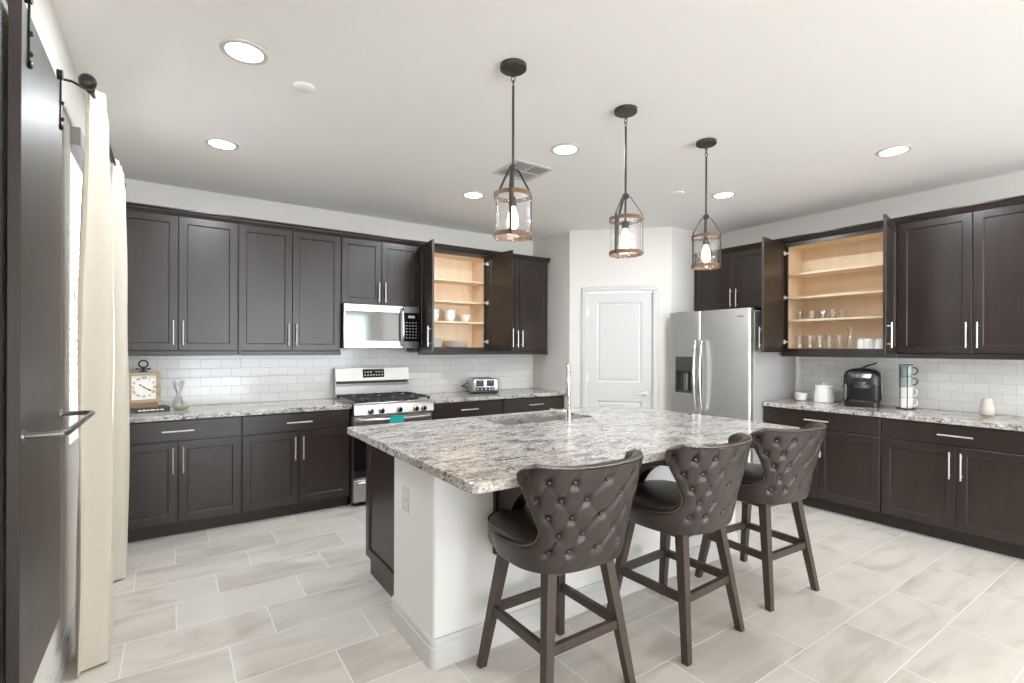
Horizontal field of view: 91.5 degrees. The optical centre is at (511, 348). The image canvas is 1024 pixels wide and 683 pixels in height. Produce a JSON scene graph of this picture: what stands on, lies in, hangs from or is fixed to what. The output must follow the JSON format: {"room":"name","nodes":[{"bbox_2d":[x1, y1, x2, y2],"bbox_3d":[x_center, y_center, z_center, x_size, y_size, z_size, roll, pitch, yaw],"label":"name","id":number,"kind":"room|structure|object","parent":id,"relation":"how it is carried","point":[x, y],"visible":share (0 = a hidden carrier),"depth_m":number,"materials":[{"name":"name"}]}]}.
{"room":"kitchen","nodes":[
{"label":"kitchen","id":0,"kind":"room"},
{"bbox_2d":[0,0,86,682],"bbox_3d":[-0.232,0.023,-0.489,0.140,2.774,10.730,0,0,-34],"label":"wall","id":1,"kind":"structure","parent":0,"point":[43,15],"depth_m":2.20,"materials":[{"name":"paint"}]},
{"bbox_2d":[0,8,2,682],"bbox_3d":[-1.107,0.237,0.981,0.069,2.300,0.945,0,0,-34],"label":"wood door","id":2,"kind":"structure","parent":1,"relation":"in","point":[1,12],"depth_m":1.35,"materials":[{"name":"brown wood"}]},
{"bbox_2d":[45,604,74,682],"bbox_3d":[-0.445,1.345,-0.045,0.016,0.130,8.500,0,0,-34],"label":"baseboard","id":3,"kind":"structure","parent":1,"relation":"attached to","point":[57,669],"depth_m":2.17,"materials":[{"name":"white paint"}]},
{"bbox_2d":[70,231,74,365],"bbox_3d":[-2.390,-0.288,2.625,0.040,1.540,0.810,0,0,-34],"label":"window","id":4,"kind":"structure","parent":1,"relation":"in","point":[73,258],"depth_m":2.93,"materials":[{"name":"white paint"}]},
{"bbox_2d":[69,126,84,447],"bbox_3d":[-2.316,-0.292,2.676,0.090,1.524,0.798,0,0,-34],"label":"window blind","id":5,"kind":"object","parent":1,"relation":"attached to","point":[77,137],"visible":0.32,"depth_m":2.51,"materials":[{"name":"grey paint"}]},
{"bbox_2d":[57,73,125,187],"bbox_3d":[-2.228,-1.103,2.691,0.137,0.095,1.632,0,0,-34],"label":"curtain rod","id":6,"kind":"object","parent":1,"relation":"attached to","point":[87,82],"visible":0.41,"depth_m":2.06,"materials":[{"name":"black metal"}]},
{"bbox_2d":[75,90,113,676],"bbox_3d":[-1.892,0.128,2.266,0.130,2.528,0.319,0,0,-34],"label":"curtain","id":7,"kind":"object","parent":6,"relation":"hanging from","point":[94,599],"visible":1,"depth_m":2.19,"materials":[{"name":"fabric"}]},
{"bbox_2d":[110,159,129,580],"bbox_3d":[-2.463,0.126,3.109,0.117,2.528,0.398,0,0,-34],"label":"curtain","id":8,"kind":"object","parent":6,"relation":"hanging from","point":[120,393],"visible":0.74,"depth_m":3.01,"materials":[{"name":"fabric"}]},
{"bbox_3d":[-1.292,-1.019,1.211,0.017,0.030,1.740,0,0,-34],"label":"barn door track","id":9,"kind":"object","parent":1,"relation":"attached to","visible":0},
{"bbox_2d":[5,0,94,682],"bbox_3d":[-1.516,-0.009,1.672,0.133,2.068,0.629,0,0,-34],"label":"barn door","id":10,"kind":"structure","parent":9,"relation":"hanging from","point":[34,413],"depth_m":1.51,"materials":[{"name":"brown wood"}]},
{"bbox_2d":[124,178,532,255],"bbox_3d":[-1.556,0.018,5.192,4.538,2.774,0.150,0,0,-34],"label":"wall","id":11,"kind":"structure","parent":0,"point":[137,191],"depth_m":4.79,"materials":[{"name":"paint"}]},
{"bbox_2d":[126,201,238,355],"bbox_3d":[-2.736,-0.526,4.072,0.854,1.161,0.364,0,0,-34],"label":"upper cabinet","id":12,"kind":"object","parent":11,"relation":"attached to","point":[182,264],"visible":0.8,"depth_m":3.96,"materials":[{"name":"brown wood"}]},
{"bbox_2d":[238,217,341,354],"bbox_3d":[-2.033,-0.523,4.552,0.848,1.161,0.364,0,0,-34],"label":"upper cabinet","id":13,"kind":"object","parent":11,"relation":"attached to","point":[289,275],"visible":0.99,"depth_m":4.41,"materials":[{"name":"brown wood"}]},
{"bbox_2d":[128,348,532,406],"bbox_3d":[-1.459,0.306,5.163,4.170,0.800,0.008,0,0,-34],"label":"backsplash","id":14,"kind":"structure","parent":11,"relation":"attached to","point":[185,380],"depth_m":4.76,"materials":[{"name":"tile"}]},
{"bbox_2d":[341,230,419,306],"bbox_3d":[-1.358,-0.762,5.011,0.780,0.677,0.364,0,0,-34],"label":"upper cabinet","id":15,"kind":"object","parent":11,"relation":"attached to","point":[375,269],"visible":0.98,"depth_m":4.87,"materials":[{"name":"brown wood"}]},
{"bbox_2d":[340,303,418,348],"bbox_3d":[-1.341,-0.212,4.960,0.748,0.420,0.466,0,0,-34],"label":"microwave oven","id":16,"kind":"object","parent":15,"relation":"attached to","point":[362,326],"visible":1,"depth_m":4.80,"materials":[{"name":"silver plastic"}]},
{"bbox_2d":[407,239,513,354],"bbox_3d":[-0.581,-0.517,5.314,1.001,1.161,0.741,0,0,-34],"label":"upper cabinet","id":17,"kind":"object","parent":11,"relation":"attached to","point":[476,283],"visible":0.98,"depth_m":5.49,"materials":[{"name":"brown wood"}]},
{"bbox_2d":[434,313,438,320],"bbox_3d":[-0.846,-0.337,5.354,0.132,0.078,0.132,0,0,-34],"label":"soup bowl","id":18,"kind":"object","parent":17,"relation":"on","point":[436,315],"visible":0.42,"depth_m":5.32,"materials":[{"name":"white ceramic"}]},
{"bbox_2d":[444,314,455,320],"bbox_3d":[-0.684,-0.336,5.465,0.132,0.078,0.132,0,0,-34],"label":"soup bowl","id":19,"kind":"object","parent":17,"relation":"on","point":[448,317],"visible":0.84,"depth_m":5.42,"materials":[{"name":"white ceramic"}]},
{"bbox_2d":[444,310,455,313],"bbox_3d":[-0.683,-0.381,5.465,0.132,0.078,0.132,0,0,-34],"label":"soup bowl","id":20,"kind":"object","parent":19,"relation":"on","point":[445,311],"visible":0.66,"depth_m":5.41,"materials":[{"name":"white ceramic"}]},
{"bbox_2d":[434,278,483,285],"bbox_3d":[-0.708,-0.739,5.496,0.778,0.018,0.272,0,0,-34],"label":"shelf","id":21,"kind":"object","parent":17,"relation":"attached to","point":[437,281],"depth_m":5.57,"materials":[{"name":"brown wood"}]},
{"bbox_2d":[434,300,483,305],"bbox_3d":[-0.709,-0.508,5.496,0.778,0.018,0.272,0,0,-34],"label":"shelf","id":22,"kind":"object","parent":17,"relation":"attached to","point":[436,302],"depth_m":5.56,"materials":[{"name":"brown wood"}]},
{"bbox_2d":[434,321,483,324],"bbox_3d":[-0.710,-0.288,5.496,0.778,0.018,0.272,0,0,-34],"label":"shelf","id":23,"kind":"object","parent":17,"relation":"attached to","point":[435,322],"depth_m":5.52,"materials":[{"name":"brown wood"}]},
{"bbox_2d":[459,315,470,321],"bbox_3d":[-0.524,-0.336,5.574,0.132,0.078,0.132,0,0,-34],"label":"soup bowl","id":24,"kind":"object","parent":17,"relation":"on","point":[464,318],"visible":0.91,"depth_m":5.53,"materials":[{"name":"white ceramic"}]},
{"bbox_3d":[-0.618,-0.024,5.541,0.260,0.021,0.260,0,0,-34],"label":"dinner plate","id":25,"kind":"object","parent":17,"relation":"in","visible":0},
{"bbox_2d":[445,344,465,345],"bbox_3d":[-0.618,-0.036,5.541,0.260,0.021,0.260,0,0,-34],"label":"dinner plate","id":26,"kind":"object","parent":25,"relation":"on","point":[445,344],"visible":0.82,"depth_m":5.44,"materials":[{"name":"white ceramic"}]},
{"bbox_2d":[489,250,550,353],"bbox_3d":[0.016,-0.515,5.949,0.868,1.161,0.364,0,0,-34],"label":"upper cabinet","id":27,"kind":"object","parent":11,"relation":"attached to","point":[529,272],"visible":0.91,"depth_m":5.91,"materials":[{"name":"brown wood"}]},
{"bbox_2d":[51,0,1023,241],"bbox_3d":[2.182,-1.415,1.195,6.200,0.120,11.200,0,0,-34],"label":"ceiling","id":28,"kind":"structure","parent":0,"point":[408,112],"depth_m":2.72,"materials":[{"name":"paint"}]},
{"bbox_2d":[204,138,238,150],"bbox_3d":[-1.940,-1.367,3.338,0.202,0.006,0.202,0,0,-34],"label":"recessed light","id":29,"kind":"object","parent":28,"relation":"in","point":[218,143],"visible":1,"depth_m":3.33,"materials":[{"name":"white plastic"}]},
{"bbox_2d":[219,38,268,64],"bbox_3d":[-1.233,-1.365,2.298,0.202,0.006,0.202,0,0,-34],"label":"recessed light","id":30,"kind":"object","parent":28,"relation":"in","point":[239,50],"visible":1,"depth_m":2.29,"materials":[{"name":"white paint"}]},
{"bbox_2d":[293,82,314,92],"bbox_3d":[-1.086,-1.362,2.605,0.108,0.009,0.108,0,0,-34],"label":"cap","id":31,"kind":"object","parent":28,"relation":"attached to","point":[303,87],"visible":1,"depth_m":2.59,"materials":[{"name":"paint"}]},
{"bbox_2d":[462,191,484,198],"bbox_3d":[-0.342,-1.361,4.425,0.202,0.006,0.202,0,0,-34],"label":"recessed light","id":32,"kind":"object","parent":28,"relation":"in","point":[472,194],"visible":1,"depth_m":4.42,"materials":[{"name":"white plastic"}]},
{"bbox_2d":[494,58,531,241],"bbox_3d":[0.004,-0.947,2.394,0.184,0.831,0.195,0,0,7],"label":"pendant light","id":33,"kind":"object","parent":28,"relation":"hanging from","point":[512,67],"visible":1,"depth_m":2.39,"materials":[{"name":"metal"}]},
{"bbox_2d":[512,196,516,206],"bbox_3d":[0.004,-0.705,2.400,0.039,0.045,0.040,0,0,7],"label":"socket","id":34,"kind":"object","parent":33,"relation":"attached to","point":[514,199],"depth_m":2.38,"materials":[{"name":"metal"}]},
{"bbox_2d":[492,159,553,181],"bbox_3d":[0.083,-1.359,3.818,0.344,0.008,0.344,0,0,-34],"label":"ceiling vent","id":35,"kind":"object","parent":28,"relation":"in","point":[529,171],"visible":0.87,"depth_m":3.81,"materials":[{"name":"white metal"}]},
{"bbox_2d":[551,143,579,155],"bbox_3d":[0.364,-1.358,3.405,0.202,0.006,0.202,0,0,-34],"label":"recessed light","id":36,"kind":"object","parent":28,"relation":"in","point":[564,149],"visible":1,"depth_m":3.40,"materials":[{"name":"white plastic"}]},
{"bbox_2d":[609,104,643,258],"bbox_3d":[0.642,-0.945,2.833,0.195,0.831,0.184,0,0,-44],"label":"pendant light","id":37,"kind":"object","parent":28,"relation":"hanging from","point":[625,111],"visible":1,"depth_m":2.82,"materials":[{"name":"black metal"}]},
{"bbox_2d":[622,220,628,228],"bbox_3d":[0.645,-0.703,2.837,0.040,0.045,0.039,0,0,-44],"label":"socket","id":38,"kind":"object","parent":37,"relation":"attached to","point":[625,224],"depth_m":2.82,"materials":[{"name":"metal"}]},
{"bbox_2d":[671,191,683,195],"bbox_3d":[1.446,-1.353,4.346,0.108,0.009,0.108,0,0,-34],"label":"cap","id":39,"kind":"object","parent":28,"relation":"attached to","point":[676,193],"visible":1,"depth_m":4.33,"materials":[{"name":"paint"}]},
{"bbox_2d":[691,138,721,270],"bbox_3d":[1.267,-0.943,3.269,0.195,0.831,0.184,0,0,-14],"label":"pendant light","id":40,"kind":"object","parent":28,"relation":"hanging from","point":[704,143],"visible":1,"depth_m":3.25,"materials":[{"name":"black metal"}]},
{"bbox_2d":[703,238,708,244],"bbox_3d":[1.272,-0.701,3.270,0.040,0.045,0.039,0,0,-14],"label":"socket","id":41,"kind":"object","parent":40,"relation":"attached to","point":[705,240],"depth_m":3.25,"materials":[{"name":"metal"}]},
{"bbox_2d":[711,191,735,198],"bbox_3d":[1.865,-1.353,4.397,0.202,0.006,0.202,0,0,-34],"label":"recessed light","id":42,"kind":"object","parent":28,"relation":"in","point":[727,194],"visible":1,"depth_m":4.39,"materials":[{"name":"white plastic"}]},
{"bbox_2d":[875,145,912,156],"bbox_3d":[2.610,-1.350,3.411,0.202,0.006,0.202,0,0,-34],"label":"recessed light","id":43,"kind":"object","parent":28,"relation":"in","point":[900,149],"visible":1,"depth_m":3.41,"materials":[{"name":"white plastic"}]},
{"bbox_2d":[61,500,1023,682],"bbox_3d":[2.171,1.480,1.195,6.200,0.120,11.200,0,0,-34],"label":"floor","id":44,"kind":"structure","parent":0,"point":[294,598],"depth_m":2.60,"materials":[{"name":"tile"}]},
{"bbox_2d":[128,416,241,542],"bbox_3d":[-2.658,0.965,3.948,0.854,0.873,0.664,0,0,-34],"label":"base cabinet","id":45,"kind":"object","parent":44,"relation":"on","point":[185,475],"visible":0.87,"depth_m":3.73,"materials":[{"name":"brown wood"}]},
{"bbox_2d":[240,409,349,522],"bbox_3d":[-1.954,0.967,4.428,0.848,0.873,0.664,0,0,-34],"label":"base cabinet","id":46,"kind":"object","parent":44,"relation":"on","point":[297,462],"visible":0.95,"depth_m":4.16,"materials":[{"name":"brown wood"}]},
{"bbox_2d":[129,398,351,422],"bbox_3d":[-2.303,0.508,4.189,1.707,0.039,0.649,0,0,-34],"label":"countertop","id":47,"kind":"structure","parent":46,"relation":"on","point":[292,406],"depth_m":4.07,"materials":[{"name":"stone"}]},
{"bbox_2d":[130,405,169,412],"bbox_3d":[-2.820,0.469,3.886,0.230,0.034,0.165,0,0,-44],"label":"book","id":48,"kind":"object","parent":47,"relation":"on","point":[160,408],"visible":0.97,"depth_m":3.84,"materials":[{"name":"black paper"}]},
{"bbox_2d":[129,402,157,408],"bbox_3d":[-2.900,0.435,3.863,0.159,0.034,0.230,0,0,42],"label":"book","id":49,"kind":"object","parent":48,"relation":"on","point":[147,404],"visible":0.57,"depth_m":3.83,"materials":[{"name":"brown paper"}]},
{"bbox_2d":[129,360,161,403],"bbox_3d":[-2.882,0.252,3.899,0.082,0.332,0.226,0,0,40],"label":"mantel clock","id":50,"kind":"object","parent":49,"relation":"on","point":[144,386],"visible":0.96,"depth_m":3.89,"materials":[{"name":"brown wood"}]},
{"bbox_2d":[174,405,189,409],"bbox_3d":[-2.649,0.471,3.989,0.090,0.031,0.106,0,0,11],"label":"dish","id":51,"kind":"object","parent":47,"relation":"on","point":[183,407],"visible":1,"depth_m":3.98,"materials":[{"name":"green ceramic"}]},
{"bbox_2d":[334,367,433,505],"bbox_3d":[-1.244,0.800,4.836,0.758,1.212,0.734,0,0,-34],"label":"gas range","id":52,"kind":"object","parent":44,"relation":"on","point":[377,395],"visible":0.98,"depth_m":4.68,"materials":[{"name":"metal"}]},
{"bbox_2d":[334,395,431,405],"bbox_3d":[-1.264,0.493,4.866,0.758,0.017,0.660,0,0,-34],"label":"cooktop","id":53,"kind":"object","parent":52,"relation":"in","point":[408,400],"depth_m":4.67,"materials":[{"name":"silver metal"}]},
{"bbox_2d":[432,399,502,419],"bbox_3d":[-0.611,0.972,5.344,0.838,0.873,0.664,0,0,-34],"label":"base cabinet","id":54,"kind":"object","parent":44,"relation":"on","point":[484,407],"visible":0.24,"depth_m":5.08,"materials":[{"name":"brown wood"}]},
{"bbox_2d":[502,395,563,413],"bbox_3d":[0.091,0.975,5.822,0.858,0.873,0.664,0,0,-34],"label":"base cabinet","id":55,"kind":"object","parent":44,"relation":"on","point":[515,405],"visible":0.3,"depth_m":5.56,"materials":[{"name":"brown wood"}]},
{"bbox_2d":[413,388,565,403],"bbox_3d":[-0.256,0.516,5.585,1.701,0.039,0.649,0,0,-34],"label":"countertop","id":56,"kind":"structure","parent":55,"relation":"on","point":[447,397],"depth_m":5.41,"materials":[{"name":"stone"}]},
{"bbox_2d":[461,377,498,393],"bbox_3d":[-0.362,0.410,5.591,0.386,0.171,0.282,0,0,-18],"label":"toaster","id":57,"kind":"object","parent":56,"relation":"on","point":[475,385],"visible":1,"depth_m":5.50,"materials":[{"name":"silver metal"}]},
{"bbox_2d":[366,418,752,669],"bbox_3d":[0.399,0.976,3.174,2.364,0.874,1.548,0,0,-34],"label":"kitchen island","id":58,"kind":"object","parent":44,"relation":"on","point":[435,560],"visible":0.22,"depth_m":2.36,"materials":[{"name":"paint"}]},
{"bbox_2d":[402,485,408,512],"bbox_3d":[-0.524,0.739,2.454,0.008,0.124,0.076,0,0,-34],"label":"wall outlet","id":59,"kind":"object","parent":58,"relation":"attached to","point":[405,490],"visible":1,"depth_m":2.44,"materials":[{"name":"white paint"}]},
{"bbox_2d":[347,404,799,493],"bbox_3d":[0.411,0.518,3.170,2.432,0.039,1.600,0,0,-34],"label":"island countertop","id":60,"kind":"structure","parent":58,"relation":"on","point":[474,454],"depth_m":2.78,"materials":[{"name":"stone"}]},
{"bbox_2d":[495,416,574,424],"bbox_3d":[0.175,0.623,3.619,0.802,0.170,0.430,0,0,-34],"label":"sink","id":61,"kind":"object","parent":60,"relation":"in","point":[553,418],"visible":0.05,"depth_m":3.85,"materials":[{"name":"metal"}]},
{"bbox_2d":[550,363,572,421],"bbox_3d":[0.349,0.299,3.505,0.158,0.398,0.200,0,0,6],"label":"kitchen faucet","id":62,"kind":"object","parent":60,"relation":"on","point":[568,416],"visible":1,"depth_m":3.42,"materials":[{"name":"silver metal"}]},
{"bbox_2d":[476,449,643,682],"bbox_3d":[0.210,0.918,2.135,0.610,0.987,0.612,0,0,-32],"label":"bar stool","id":63,"kind":"object","parent":44,"relation":"on","point":[573,518],"visible":1,"depth_m":1.93,"materials":[{"name":"brown leather"}]},
{"bbox_2d":[607,432,752,666],"bbox_3d":[0.859,0.921,2.542,0.618,0.987,0.620,0,0,-37],"label":"bar stool","id":64,"kind":"object","parent":44,"relation":"on","point":[702,499],"visible":0.98,"depth_m":2.33,"materials":[{"name":"brown leather"}]},
{"bbox_2d":[670,308,793,464],"bbox_3d":[2.268,0.514,5.256,0.900,1.812,0.925,0,0,-34],"label":"refrigerator","id":65,"kind":"object","parent":44,"relation":"on","point":[719,368],"visible":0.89,"depth_m":4.94,"materials":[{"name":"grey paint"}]},
{"bbox_2d":[695,421,826,611],"bbox_3d":[1.501,0.923,2.997,0.613,0.987,0.615,0,0,-31],"label":"bar stool","id":66,"kind":"object","parent":44,"relation":"on","point":[788,458],"visible":0.96,"depth_m":2.77,"materials":[{"name":"brown leather"}]},
{"bbox_2d":[765,406,883,524],"bbox_3d":[2.926,0.986,4.546,0.664,0.873,0.945,0,0,-34],"label":"base cabinet","id":67,"kind":"object","parent":44,"relation":"on","point":[846,480],"visible":0.5,"depth_m":4.21,"materials":[{"name":"brown wood"}]},
{"bbox_2d":[763,399,1023,431],"bbox_3d":[3.189,0.529,4.164,0.649,0.039,1.882,0,0,-34],"label":"countertop","id":68,"kind":"structure","parent":67,"relation":"on","point":[1004,422],"depth_m":3.93,"materials":[{"name":"stone"}]},
{"bbox_2d":[795,393,807,400],"bbox_3d":[2.836,0.471,4.892,0.112,0.074,0.112,0,0,-34],"label":"bowl","id":69,"kind":"object","parent":68,"relation":"on","point":[798,396],"visible":1,"depth_m":4.85,"materials":[{"name":"white ceramic"}]},
{"bbox_2d":[814,383,834,402],"bbox_3d":[2.971,0.416,4.749,0.170,0.185,0.170,0,0,-34],"label":"canister","id":70,"kind":"object","parent":68,"relation":"on","point":[823,393],"visible":1,"depth_m":4.68,"materials":[{"name":"white ceramic"}]},
{"bbox_2d":[841,362,881,407],"bbox_3d":[3.145,0.293,4.484,0.290,0.432,0.374,0,0,38],"label":"coffee maker","id":71,"kind":"object","parent":68,"relation":"on","point":[861,387],"visible":0.99,"depth_m":4.41,"materials":[{"name":"black plastic"}]},
{"bbox_2d":[850,399,872,402],"bbox_3d":[3.086,0.460,4.402,0.165,0.007,0.128,0,0,38],"label":"drip tray","id":72,"kind":"object","parent":71,"relation":"on","point":[851,400],"depth_m":4.40,"materials":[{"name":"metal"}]},
{"bbox_2d":[896,364,915,409],"bbox_3d":[3.332,0.321,4.219,0.133,0.378,0.133,0,0,-34],"label":"mug rack","id":73,"kind":"object","parent":68,"relation":"on","point":[907,408],"visible":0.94,"depth_m":4.18,"materials":[{"name":"metal"}]},
{"bbox_2d":[899,387,917,397],"bbox_3d":[3.342,0.367,4.217,0.115,0.087,0.094,0,0,12],"label":"mug","id":74,"kind":"object","parent":73,"relation":"on","point":[902,390],"visible":0.94,"depth_m":4.18,"materials":[{"name":"white ceramic"}]},
{"bbox_2d":[899,376,917,386],"bbox_3d":[3.343,0.278,4.217,0.115,0.087,0.094,0,0,12],"label":"mug","id":75,"kind":"object","parent":73,"relation":"on","point":[903,379],"visible":0.95,"depth_m":4.18,"materials":[{"name":"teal ceramic"}]},
{"bbox_2d":[899,366,917,376],"bbox_3d":[3.343,0.189,4.217,0.115,0.087,0.094,0,0,12],"label":"mug","id":76,"kind":"object","parent":73,"relation":"in","point":[903,368],"visible":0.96,"depth_m":4.18,"materials":[{"name":"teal ceramic"}]},
{"bbox_2d":[900,397,917,407],"bbox_3d":[3.342,0.456,4.217,0.115,0.087,0.094,0,0,12],"label":"mug","id":77,"kind":"object","parent":73,"relation":"in","point":[903,401],"visible":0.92,"depth_m":4.18,"materials":[{"name":"white ceramic"}]},
{"bbox_2d":[978,394,995,416],"bbox_3d":[3.604,0.428,3.785,0.096,0.166,0.096,0,0,-34],"label":"pear ornament","id":78,"kind":"object","parent":68,"relation":"on","point":[986,407],"visible":1,"depth_m":3.76,"materials":[{"name":"beige ceramic"}]},
{"bbox_2d":[881,418,1023,558],"bbox_3d":[3.454,0.988,3.773,0.664,0.873,0.925,0,0,-34],"label":"base cabinet","id":79,"kind":"object","parent":44,"relation":"on","point":[964,485],"visible":0.99,"depth_m":3.62,"materials":[{"name":"brown wood"}]},
{"bbox_2d":[533,231,569,408],"bbox_3d":[0.512,0.026,6.081,0.120,2.774,0.710,0,0,-34],"label":"wall","id":80,"kind":"structure","parent":0,"point":[549,369],"depth_m":5.96,"materials":[{"name":"paint"}]},
{"bbox_2d":[569,227,671,410],"bbox_3d":[1.224,0.029,5.692,1.126,2.774,0.100,0,0,11],"label":"wall","id":81,"kind":"structure","parent":0,"point":[591,265],"depth_m":5.63,"materials":[{"name":"paint"}]},
{"bbox_2d":[581,285,658,408],"bbox_3d":[1.216,0.354,5.666,0.852,2.124,0.155,0,0,11],"label":"door","id":82,"kind":"structure","parent":81,"relation":"in","point":[619,331],"depth_m":5.65,"materials":[{"name":"white paint"}]},
{"bbox_2d":[671,227,711,312],"bbox_3d":[2.038,0.032,5.790,0.740,2.774,0.120,0,0,-34],"label":"wall","id":83,"kind":"structure","parent":0,"point":[682,275],"depth_m":5.65,"materials":[{"name":"paint"}]},
{"bbox_2d":[712,170,1023,398],"bbox_3d":[5.001,0.043,2.235,0.150,2.774,9.335,0,0,-34],"label":"wall","id":84,"kind":"structure","parent":0,"point":[1011,184],"depth_m":4.52,"materials":[{"name":"paint"}]},
{"bbox_2d":[694,238,781,310],"bbox_3d":[2.508,-0.753,5.423,0.379,0.667,1.006,0,0,-34],"label":"upper cabinet","id":85,"kind":"object","parent":84,"relation":"attached to","point":[738,281],"visible":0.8,"depth_m":5.36,"materials":[{"name":"brown wood"}]},
{"bbox_2d":[759,214,898,357],"bbox_3d":[2.902,-0.504,4.461,0.809,1.161,1.086,0,0,-34],"label":"upper cabinet","id":86,"kind":"object","parent":84,"relation":"attached to","point":[823,292],"visible":0.96,"depth_m":4.71,"materials":[{"name":"brown wood"}]},
{"bbox_2d":[788,290,882,300],"bbox_3d":[3.086,-0.494,4.634,0.287,0.018,0.888,0,0,-34],"label":"shelf","id":87,"kind":"object","parent":86,"relation":"attached to","point":[876,294],"depth_m":4.65,"materials":[{"name":"brown wood"}]},
{"bbox_2d":[788,316,882,322],"bbox_3d":[3.085,-0.274,4.634,0.287,0.018,0.888,0,0,-34],"label":"shelf","id":88,"kind":"object","parent":86,"relation":"attached to","point":[837,319],"depth_m":4.68,"materials":[{"name":"brown wood"}]},
{"bbox_2d":[789,263,882,277],"bbox_3d":[3.087,-0.724,4.634,0.287,0.018,0.888,0,0,-34],"label":"shelf","id":89,"kind":"object","parent":86,"relation":"attached to","point":[872,268],"depth_m":4.67,"materials":[{"name":"brown wood"}]},
{"bbox_2d":[857,339,863,348],"bbox_3d":[3.146,-0.045,4.476,0.088,0.092,0.088,0,0,-34],"label":"cup","id":90,"kind":"object","parent":86,"relation":"in","point":[859,341],"visible":0.61,"depth_m":4.46,"materials":[{"name":"ceramic"}]},
{"bbox_2d":[862,338,874,348],"bbox_3d":[3.141,-0.045,4.394,0.088,0.092,0.088,0,0,-34],"label":"cup","id":91,"kind":"object","parent":86,"relation":"in","point":[868,343],"visible":1,"depth_m":4.36,"materials":[{"name":"ceramic"}]},
{"bbox_2d":[875,338,882,348],"bbox_3d":[3.193,-0.045,4.319,0.088,0.092,0.088,0,0,-34],"label":"cup","id":92,"kind":"object","parent":86,"relation":"in","point":[879,341],"visible":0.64,"depth_m":4.29,"materials":[{"name":"ceramic"}]},
{"bbox_2d":[798,357,1023,416],"bbox_3d":[3.590,0.262,4.163,0.008,0.515,2.310,0,0,-34],"label":"backsplash","id":93,"kind":"structure","parent":84,"relation":"attached to","point":[960,385],"depth_m":4.17,"materials":[{"name":"tile"}]},
{"bbox_2d":[897,195,1023,359],"bbox_3d":[3.589,-0.502,3.836,0.379,1.161,0.935,0,0,-34],"label":"upper cabinet","id":94,"kind":"object","parent":84,"relation":"attached to","point":[961,268],"visible":1,"depth_m":3.79,"materials":[{"name":"brown wood"}]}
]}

